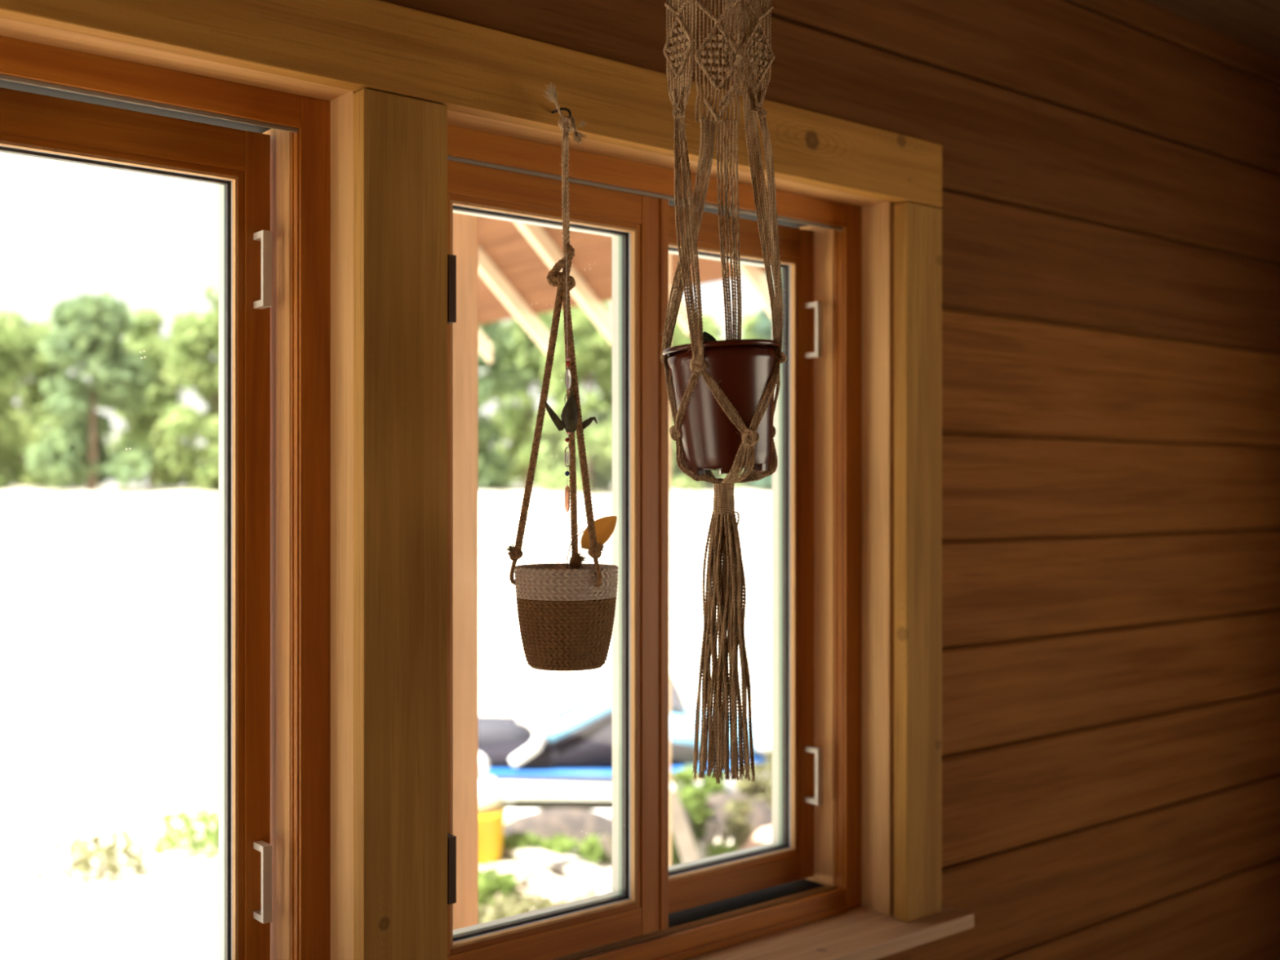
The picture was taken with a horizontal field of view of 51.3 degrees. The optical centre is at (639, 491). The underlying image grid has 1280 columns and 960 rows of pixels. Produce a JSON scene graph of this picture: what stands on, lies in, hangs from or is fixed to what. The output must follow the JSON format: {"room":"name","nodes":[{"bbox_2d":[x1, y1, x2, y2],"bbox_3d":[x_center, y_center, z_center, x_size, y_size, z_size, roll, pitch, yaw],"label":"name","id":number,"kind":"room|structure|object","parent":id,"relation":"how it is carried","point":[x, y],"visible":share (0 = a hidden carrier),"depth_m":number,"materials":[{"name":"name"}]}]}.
{"room":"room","nodes":[
{"label":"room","id":0,"kind":"room"},
{"bbox_2d":[380,0,1279,959],"bbox_3d":[-0.239,-0.190,2.481,6.350,3.480,0.262,0,0,-39],"label":"wall","id":1,"kind":"structure","parent":0,"point":[1110,207],"depth_m":3.44,"materials":[{"name":"brown wood"}]},
{"bbox_2d":[0,17,356,959],"bbox_3d":[-1.002,0.140,1.880,1.227,1.620,0.244,0,0,-39],"label":"window","id":2,"kind":"structure","parent":1,"relation":"in","point":[277,150],"depth_m":2.20,"materials":[{"name":"brown wood"}]},
{"bbox_2d":[353,88,447,959],"bbox_3d":[-0.388,0.157,2.167,0.153,1.587,0.038,0,0,-39],"label":"trim","id":3,"kind":"structure","parent":1,"relation":"attached to","point":[400,143],"depth_m":2.14,"materials":[{"name":"brown wood"}]},
{"bbox_2d":[0,0,942,208],"bbox_3d":[-0.450,-0.711,2.117,2.884,0.142,0.038,0,0,-39],"label":"trim","id":4,"kind":"structure","parent":1,"relation":"attached to","point":[352,45],"depth_m":2.24,"materials":[{"name":"brown wood"}]},
{"bbox_2d":[551,107,571,117],"bbox_3d":[-0.140,-0.650,2.316,0.005,0.031,0.068,0,0,-39],"label":"hook","id":5,"kind":"object","parent":1,"relation":"attached to","point":[568,110],"visible":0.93,"depth_m":2.30,"materials":[{"name":"grey metal"}]},
{"bbox_2d":[505,81,618,671],"bbox_3d":[-0.124,-0.199,2.295,0.185,1.002,0.179,0,0,35],"label":"rope basket","id":6,"kind":"object","parent":5,"relation":"hanging from","point":[566,616],"visible":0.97,"depth_m":2.25,"materials":[{"name":"fabric"}]},
{"bbox_2d":[515,596,616,671],"bbox_3d":[-0.127,0.242,2.297,0.173,0.120,0.173,0,0,0],"label":"basket","id":7,"kind":"object","parent":6,"relation":"on","point":[557,633],"depth_m":2.23,"materials":[{"name":"brown wicker"}]},
{"bbox_2d":[544,253,597,512],"bbox_3d":[-0.117,-0.184,2.262,0.090,0.441,0.020,0,0,-7],"label":"suncatcher","id":8,"kind":"object","parent":6,"relation":"hanging from","point":[569,416],"visible":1,"depth_m":2.26,"materials":[{"name":"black metal"}]},
{"bbox_2d":[566,515,617,568],"bbox_3d":[-0.083,0.144,2.314,0.087,0.202,0.016,0,0,-6],"label":"dried leaf","id":9,"kind":"object","parent":6,"relation":"in","point":[604,526],"visible":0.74,"depth_m":2.31,"materials":[{"name":"brown plant"}]},
{"bbox_2d":[447,110,895,959],"bbox_3d":[0.021,0.140,2.708,1.227,1.620,0.244,0,0,-39],"label":"window","id":10,"kind":"structure","parent":1,"relation":"in","point":[830,853],"depth_m":2.91,"materials":[{"name":"brown wood"}]},
{"bbox_2d":[683,904,973,959],"bbox_3d":[-0.519,0.967,2.195,2.995,0.032,0.345,0,0,-39],"label":"window sill","id":11,"kind":"structure","parent":1,"relation":"attached to","point":[860,933],"depth_m":2.85,"materials":[{"name":"brown wood"}]},
{"bbox_2d":[893,201,942,922],"bbox_3d":[0.623,0.157,2.985,0.122,1.587,0.038,0,0,-39],"label":"trim","id":12,"kind":"structure","parent":1,"relation":"attached to","point":[917,228],"depth_m":2.96,"materials":[{"name":"brown wood"}]},
{"bbox_2d":[1145,0,1279,57],"bbox_3d":[1.365,-1.380,0.499,6.350,0.100,4.838,0,0,-39],"label":"ceiling","id":13,"kind":"structure","parent":0,"point":[1255,24],"depth_m":3.74,"materials":[{"name":"brown wood"}]},
{"label":"ceiling hook","id":14,"kind":"object","parent":13,"relation":"hanging from","visible":0},
{"bbox_2d":[659,0,786,784],"bbox_3d":[0.131,-0.335,2.101,0.202,1.585,0.189,0,0,-27],"label":"macrame plant hanger","id":15,"kind":"object","parent":14,"relation":"hanging from","point":[726,580],"visible":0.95,"depth_m":2.09,"materials":[{"name":"fabric"}]},
{"bbox_2d":[662,338,779,475],"bbox_3d":[0.127,-0.129,2.100,0.184,0.209,0.184,0,0,37],"label":"nursery pot","id":16,"kind":"object","parent":15,"relation":"hanging from","point":[743,369],"visible":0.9,"depth_m":2.03,"materials":[{"name":"brown plastic"}]},
{"bbox_2d":[702,331,715,342],"bbox_3d":[0.111,-0.216,2.079,0.027,0.065,0.006,0,0,-10],"label":"seedling","id":17,"kind":"object","parent":16,"relation":"on","point":[707,337],"visible":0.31,"depth_m":2.08,"materials":[{"name":"green plant"}]},
{"label":"outside","id":18,"kind":"structure","parent":0,"visible":0},
{"bbox_2d":[0,487,772,959],"bbox_3d":[0.282,1.275,15.549,340.000,2.850,340.000,0,0,-39],"label":"ground","id":19,"kind":"structure","parent":18,"point":[109,596],"depth_m":18.87,"materials":[{"name":"white"}]},
{"bbox_2d":[0,314,39,490],"bbox_3d":[-22.193,-2.994,44.035,4.203,6.434,3.924,0,0,-39],"label":"tree","id":20,"kind":"object","parent":19,"relation":"on","point":[12,366],"visible":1,"depth_m":44.14,"materials":[{"name":"green plant"}]},
{"bbox_2d":[0,307,70,487],"bbox_3d":[-23.201,-3.355,49.936,4.193,7.004,4.699,0,0,-39],"label":"tree","id":21,"kind":"object","parent":19,"relation":"on","point":[40,366],"visible":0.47,"depth_m":49.38,"materials":[{"name":"green plant"}]},
{"bbox_2d":[22,287,159,491],"bbox_3d":[-17.691,-3.185,43.382,4.015,6.748,3.719,0,0,-10],"label":"tree","id":22,"kind":"object","parent":19,"relation":"on","point":[90,327],"visible":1,"depth_m":42.62,"materials":[{"name":"green plant"}]},
{"bbox_2d":[35,822,158,887],"bbox_3d":[-3.797,2.520,9.286,0.797,0.380,0.768,0,0,-39],"label":"clump","id":23,"kind":"object","parent":19,"relation":"on","point":[84,860],"visible":0.97,"depth_m":9.25,"materials":[{"name":"plant"}]},
{"bbox_2d":[95,304,211,488],"bbox_3d":[-18.636,-3.500,50.868,4.307,7.150,4.115,0,0,27],"label":"tree","id":24,"kind":"object","parent":19,"relation":"on","point":[146,340],"visible":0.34,"depth_m":49.95,"materials":[{"name":"green plant"}]},
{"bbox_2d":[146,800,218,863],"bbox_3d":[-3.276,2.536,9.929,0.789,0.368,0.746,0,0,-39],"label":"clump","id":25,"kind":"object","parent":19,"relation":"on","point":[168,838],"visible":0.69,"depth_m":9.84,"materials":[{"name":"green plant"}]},
{"bbox_2d":[153,279,218,490],"bbox_3d":[-13.912,-3.401,43.822,3.717,7.154,4.266,0,0,32],"label":"tree","id":26,"kind":"object","parent":19,"relation":"on","point":[193,339],"visible":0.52,"depth_m":43.15,"materials":[{"name":"green plant"}]},
{"bbox_2d":[453,213,478,929],"bbox_3d":[-0.452,-0.275,3.120,0.113,5.850,0.100,0,0,-39],"label":"porch post","id":27,"kind":"object","parent":19,"relation":"on","point":[465,227],"visible":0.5,"depth_m":3.09,"materials":[{"name":"brown wood"}]},
{"bbox_2d":[478,905,504,924],"bbox_3d":[-0.961,2.566,7.821,0.425,0.218,0.412,0,0,9],"label":"clump","id":28,"kind":"object","parent":19,"relation":"on","point":[484,916],"visible":0.13,"depth_m":7.89,"materials":[{"name":"yellow plant"}]},
{"bbox_2d":[478,804,506,866],"bbox_3d":[-1.164,2.476,9.598,0.400,0.360,0.410,0,0,0],"label":"pail","id":29,"kind":"object","parent":19,"relation":"on","point":[491,820],"visible":0.36,"depth_m":9.47,"materials":[{"name":"yellow plastic"}]},
{"bbox_2d":[478,773,503,811],"bbox_3d":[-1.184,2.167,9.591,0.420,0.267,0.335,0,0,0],"label":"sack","id":30,"kind":"object","parent":29,"relation":"on","point":[491,793],"visible":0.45,"depth_m":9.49,"materials":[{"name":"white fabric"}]},
{"bbox_2d":[478,751,488,777],"bbox_3d":[-1.244,1.988,9.603,0.315,0.221,0.276,0,0,0],"label":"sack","id":31,"kind":"object","parent":30,"relation":"on","point":[483,764],"visible":0.21,"depth_m":9.54,"materials":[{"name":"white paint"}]},
{"bbox_2d":[478,865,524,906],"bbox_3d":[-0.972,2.537,8.546,0.447,0.267,0.424,0,0,-39],"label":"clump","id":32,"kind":"object","parent":19,"relation":"on","point":[504,883],"visible":0.61,"depth_m":8.47,"materials":[{"name":"green plant"}]},
{"bbox_2d":[478,865,529,886],"bbox_3d":[-1.040,2.602,8.999,0.547,0.050,0.240,1,1,28],"label":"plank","id":33,"kind":"object","parent":19,"relation":"on","point":[522,877],"visible":0.23,"depth_m":8.95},
{"bbox_2d":[478,320,533,489],"bbox_3d":[-5.597,-3.214,43.788,4.160,6.771,4.001,0,0,3],"label":"tree","id":34,"kind":"object","parent":19,"relation":"on","point":[493,457],"visible":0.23,"depth_m":43.56,"materials":[{"name":"green plant"}]},
{"bbox_2d":[483,886,543,910],"bbox_3d":[-0.828,2.631,8.628,0.440,0.111,0.520,0,0,0],"label":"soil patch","id":35,"kind":"object","parent":19,"relation":"on","point":[527,891],"visible":0.25,"depth_m":8.61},
{"bbox_2d":[488,893,555,919],"bbox_3d":[-0.683,2.568,8.123,0.497,0.221,0.515,0,0,-27],"label":"clump","id":36,"kind":"object","parent":19,"relation":"on","point":[526,904],"visible":0.48,"depth_m":8.14,"materials":[{"name":"yellow plant"}]},
{"bbox_2d":[502,831,543,863],"bbox_3d":[-0.839,2.594,9.738,0.395,0.213,0.392,0,0,36],"label":"clump","id":37,"kind":"object","parent":19,"relation":"on","point":[520,840],"visible":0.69,"depth_m":9.68,"materials":[{"name":"green plant"}]},
{"bbox_2d":[481,311,580,487],"bbox_3d":[-4.179,-3.584,50.340,4.360,7.357,3.968,0,0,18],"label":"tree","id":38,"kind":"object","parent":19,"relation":"on","point":[517,428],"visible":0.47,"depth_m":49.46,"materials":[{"name":"green plant"}]},
{"bbox_2d":[502,844,612,889],"bbox_3d":[-0.525,2.611,9.302,0.160,0.051,1.502,0,0,-44],"label":"plank","id":39,"kind":"object","parent":19,"relation":"on","point":[572,868],"visible":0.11,"depth_m":9.25,"materials":[{"name":"beige wood"}]},
{"bbox_2d":[503,807,612,850],"bbox_3d":[-0.576,2.553,10.109,1.240,0.301,0.400,0,0,0],"label":"heap","id":40,"kind":"object","parent":19,"relation":"on","point":[574,823],"visible":0.56,"depth_m":10.00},
{"bbox_2d":[524,871,596,895],"bbox_3d":[-0.566,2.627,8.910,0.576,0.040,0.180,0,0,39],"label":"plank","id":41,"kind":"object","parent":19,"relation":"on","point":[537,880],"visible":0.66,"depth_m":8.86,"materials":[{"name":"white"}]},
{"bbox_2d":[539,833,584,858],"bbox_3d":[-0.590,2.608,9.688,0.407,0.217,0.368,0,0,-39],"label":"clump","id":42,"kind":"object","parent":19,"relation":"on","point":[557,845],"visible":0.71,"depth_m":9.61,"materials":[{"name":"green plant"}]},
{"bbox_2d":[530,301,612,492],"bbox_3d":[-1.525,-3.194,43.228,3.817,6.829,4.705,0,0,-39],"label":"tree","id":43,"kind":"object","parent":19,"relation":"on","point":[593,349],"visible":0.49,"depth_m":42.66,"materials":[{"name":"green plant"}]},
{"bbox_2d":[548,893,595,905],"bbox_3d":[-0.372,2.604,8.248,0.500,0.174,0.485,0,0,-39],"label":"clump","id":44,"kind":"object","parent":19,"relation":"on","point":[578,897],"visible":0.02,"depth_m":8.38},
{"bbox_2d":[553,893,595,902],"bbox_3d":[-0.384,2.642,8.528,0.440,0.112,0.480,0,0,0],"label":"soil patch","id":45,"kind":"object","parent":19,"relation":"on","point":[569,898],"visible":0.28,"depth_m":8.55,"materials":[{"name":"white"}]},
{"bbox_2d":[560,853,591,865],"bbox_3d":[-0.512,2.636,9.460,0.313,0.050,0.160,2,2,40],"label":"plank","id":46,"kind":"object","parent":19,"relation":"on","point":[571,857],"visible":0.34,"depth_m":9.46,"materials":[{"name":"beige wood"}]},
{"bbox_2d":[575,831,612,864],"bbox_3d":[-0.307,2.616,9.727,0.381,0.234,0.336,0,0,-8],"label":"clump","id":47,"kind":"object","parent":19,"relation":"on","point":[592,848],"visible":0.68,"depth_m":9.64,"materials":[{"name":"green plant"}]},
{"bbox_2d":[599,833,612,863],"bbox_3d":[-0.203,2.613,9.603,0.187,0.290,0.030,0,0,0],"label":"stake","id":48,"kind":"object","parent":19,"relation":"on","point":[605,840],"visible":0.51,"depth_m":9.59,"materials":[{"name":"brown wood"}]},
{"bbox_2d":[478,216,772,866],"bbox_3d":[-0.557,0.270,7.023,1.310,4.860,3.440,0,0,-39],"label":"porch roof","id":49,"kind":"structure","parent":19,"relation":"on","point":[515,259],"depth_m":7.44,"materials":[{"name":"brown wood"}]},
{"bbox_2d":[478,673,772,799],"bbox_3d":[-0.134,2.016,11.200,2.956,1.021,1.070,0,0,0],"label":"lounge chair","id":50,"kind":"object","parent":19,"relation":"on","point":[571,759],"visible":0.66,"depth_m":10.76,"materials":[{"name":"white paint"}]},
{"bbox_2d":[671,704,772,754],"bbox_3d":[0.658,1.921,11.200,1.317,0.511,0.920,0,0,0],"label":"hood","id":51,"kind":"object","parent":50,"relation":"attached to","point":[682,716],"depth_m":10.86,"materials":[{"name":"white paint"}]},
{"bbox_2d":[504,790,761,817],"bbox_3d":[-0.135,2.597,11.200,2.420,0.097,1.077,0,0,0],"label":"support frame","id":52,"kind":"object","parent":19,"relation":"on","point":[511,812],"visible":0.11,"depth_m":10.68,"materials":[{"name":"white paint"}]},
{"bbox_2d":[592,321,676,487],"bbox_3d":[0.675,-3.513,50.938,4.844,7.299,4.158,0,0,-39],"label":"tree","id":53,"kind":"object","parent":19,"relation":"on","point":[603,406],"visible":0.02,"depth_m":50.51,"materials":[{"name":"green plant"}]},
{"bbox_2d":[671,806,691,831],"bbox_3d":[0.217,2.518,10.086,0.340,0.341,0.084,0,0,0],"label":"wheel","id":54,"kind":"object","parent":19,"relation":"on","point":[687,816],"visible":0.05,"depth_m":10.06,"materials":[{"name":"grey rubber"}]},
{"bbox_2d":[671,763,698,807],"bbox_3d":[0.364,2.419,10.438,0.292,0.560,0.284,0,0,8],"label":"clump","id":55,"kind":"object","parent":19,"relation":"on","point":[686,778],"visible":0.36,"depth_m":10.41,"materials":[{"name":"green plant"}]},
{"bbox_2d":[671,831,699,866],"bbox_3d":[0.278,2.576,9.592,0.256,0.304,0.293,0,0,32],"label":"clump","id":56,"kind":"object","parent":19,"relation":"on","point":[675,855],"visible":0.27,"depth_m":9.56,"materials":[{"name":"green plant"}]},
{"bbox_2d":[671,790,700,862],"bbox_3d":[0.307,2.412,9.242,0.329,0.671,0.030,0,0,0],"label":"stake","id":57,"kind":"object","parent":19,"relation":"on","point":[680,827],"visible":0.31,"depth_m":9.23,"materials":[{"name":"brown wood"}]},
{"bbox_2d":[680,782,713,840],"bbox_3d":[0.416,2.474,10.219,0.292,0.471,0.281,0,0,-39],"label":"clump","id":58,"kind":"object","parent":19,"relation":"on","point":[693,799],"visible":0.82,"depth_m":10.19,"materials":[{"name":"green plant"}]},
{"bbox_2d":[671,312,727,491],"bbox_3d":[1.917,-2.913,44.088,3.049,6.206,3.217,0,0,-39],"label":"tree","id":59,"kind":"object","parent":19,"relation":"on","point":[681,481],"visible":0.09,"depth_m":43.75,"materials":[{"name":"green plant"}]},
{"bbox_2d":[702,820,717,854],"bbox_3d":[0.511,2.584,9.817,0.122,0.317,0.030,0,0,0],"label":"stake","id":60,"kind":"object","parent":19,"relation":"on","point":[711,829],"visible":0.56,"depth_m":9.80,"materials":[{"name":"brown wood"}]},
{"bbox_2d":[700,768,728,795],"bbox_3d":[0.583,2.422,10.473,0.292,0.541,0.301,0,0,-39],"label":"clump","id":61,"kind":"object","parent":19,"relation":"on","point":[710,783],"visible":0.24,"depth_m":10.42,"materials":[{"name":"green plant"}]},
{"bbox_2d":[705,841,741,857],"bbox_3d":[0.577,2.576,9.331,0.314,0.271,0.321,0,0,30],"label":"clump","id":62,"kind":"object","parent":19,"relation":"on","point":[722,848],"visible":0.23,"depth_m":9.32,"materials":[{"name":"green plant"}]},
{"bbox_2d":[692,791,772,839],"bbox_3d":[0.715,2.522,10.370,1.100,0.357,0.320,0,0,0],"label":"heap","id":63,"kind":"object","parent":19,"relation":"on","point":[761,816],"visible":0.33,"depth_m":10.27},
{"bbox_2d":[733,777,737,793],"bbox_3d":[0.767,2.494,10.619,0.050,0.410,0.030,1,0,0],"label":"stake","id":64,"kind":"object","parent":19,"relation":"on","point":[735,789],"visible":0.13,"depth_m":10.61,"materials":[{"name":"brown wood"}]},
{"bbox_2d":[720,797,754,847],"bbox_3d":[0.718,2.478,9.772,0.284,0.463,0.283,0,0,-13],"label":"clump","id":65,"kind":"object","parent":19,"relation":"on","point":[738,826],"visible":0.76,"depth_m":9.74,"materials":[{"name":"plant"}]},
{"bbox_2d":[723,309,768,488],"bbox_3d":[4.715,-3.457,50.026,3.729,7.096,3.676,0,0,14],"label":"tree","id":66,"kind":"object","parent":19,"relation":"on","point":[748,324],"visible":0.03,"depth_m":49.66,"materials":[{"name":"green plant"}]},
{"bbox_2d":[734,761,766,803],"bbox_3d":[0.863,2.390,10.415,0.294,0.584,0.293,0,0,-39],"label":"clump","id":67,"kind":"object","parent":19,"relation":"on","point":[746,787],"visible":0.49,"depth_m":10.37,"materials":[{"name":"plant"}]},
{"bbox_2d":[736,826,772,850],"bbox_3d":[1.080,2.569,9.730,0.840,0.263,0.700,0,0,0],"label":"soil mound","id":68,"kind":"object","parent":19,"relation":"on","point":[762,836],"visible":0.2,"depth_m":9.65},
{"bbox_2d":[740,271,772,491],"bbox_3d":[4.334,-3.553,43.468,2.150,7.459,2.068,0,0,-39],"label":"tree","id":69,"kind":"object","parent":19,"relation":"on","point":[762,328],"visible":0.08,"depth_m":43.23,"materials":[{"name":"green plant"}]},
{"bbox_2d":[759,749,772,807],"bbox_3d":[1.104,2.328,10.430,0.338,0.687,0.344,0,0,-39],"label":"clump","id":70,"kind":"object","parent":19,"relation":"on","point":[767,767],"visible":0.2,"depth_m":10.39,"materials":[{"name":"plant"}]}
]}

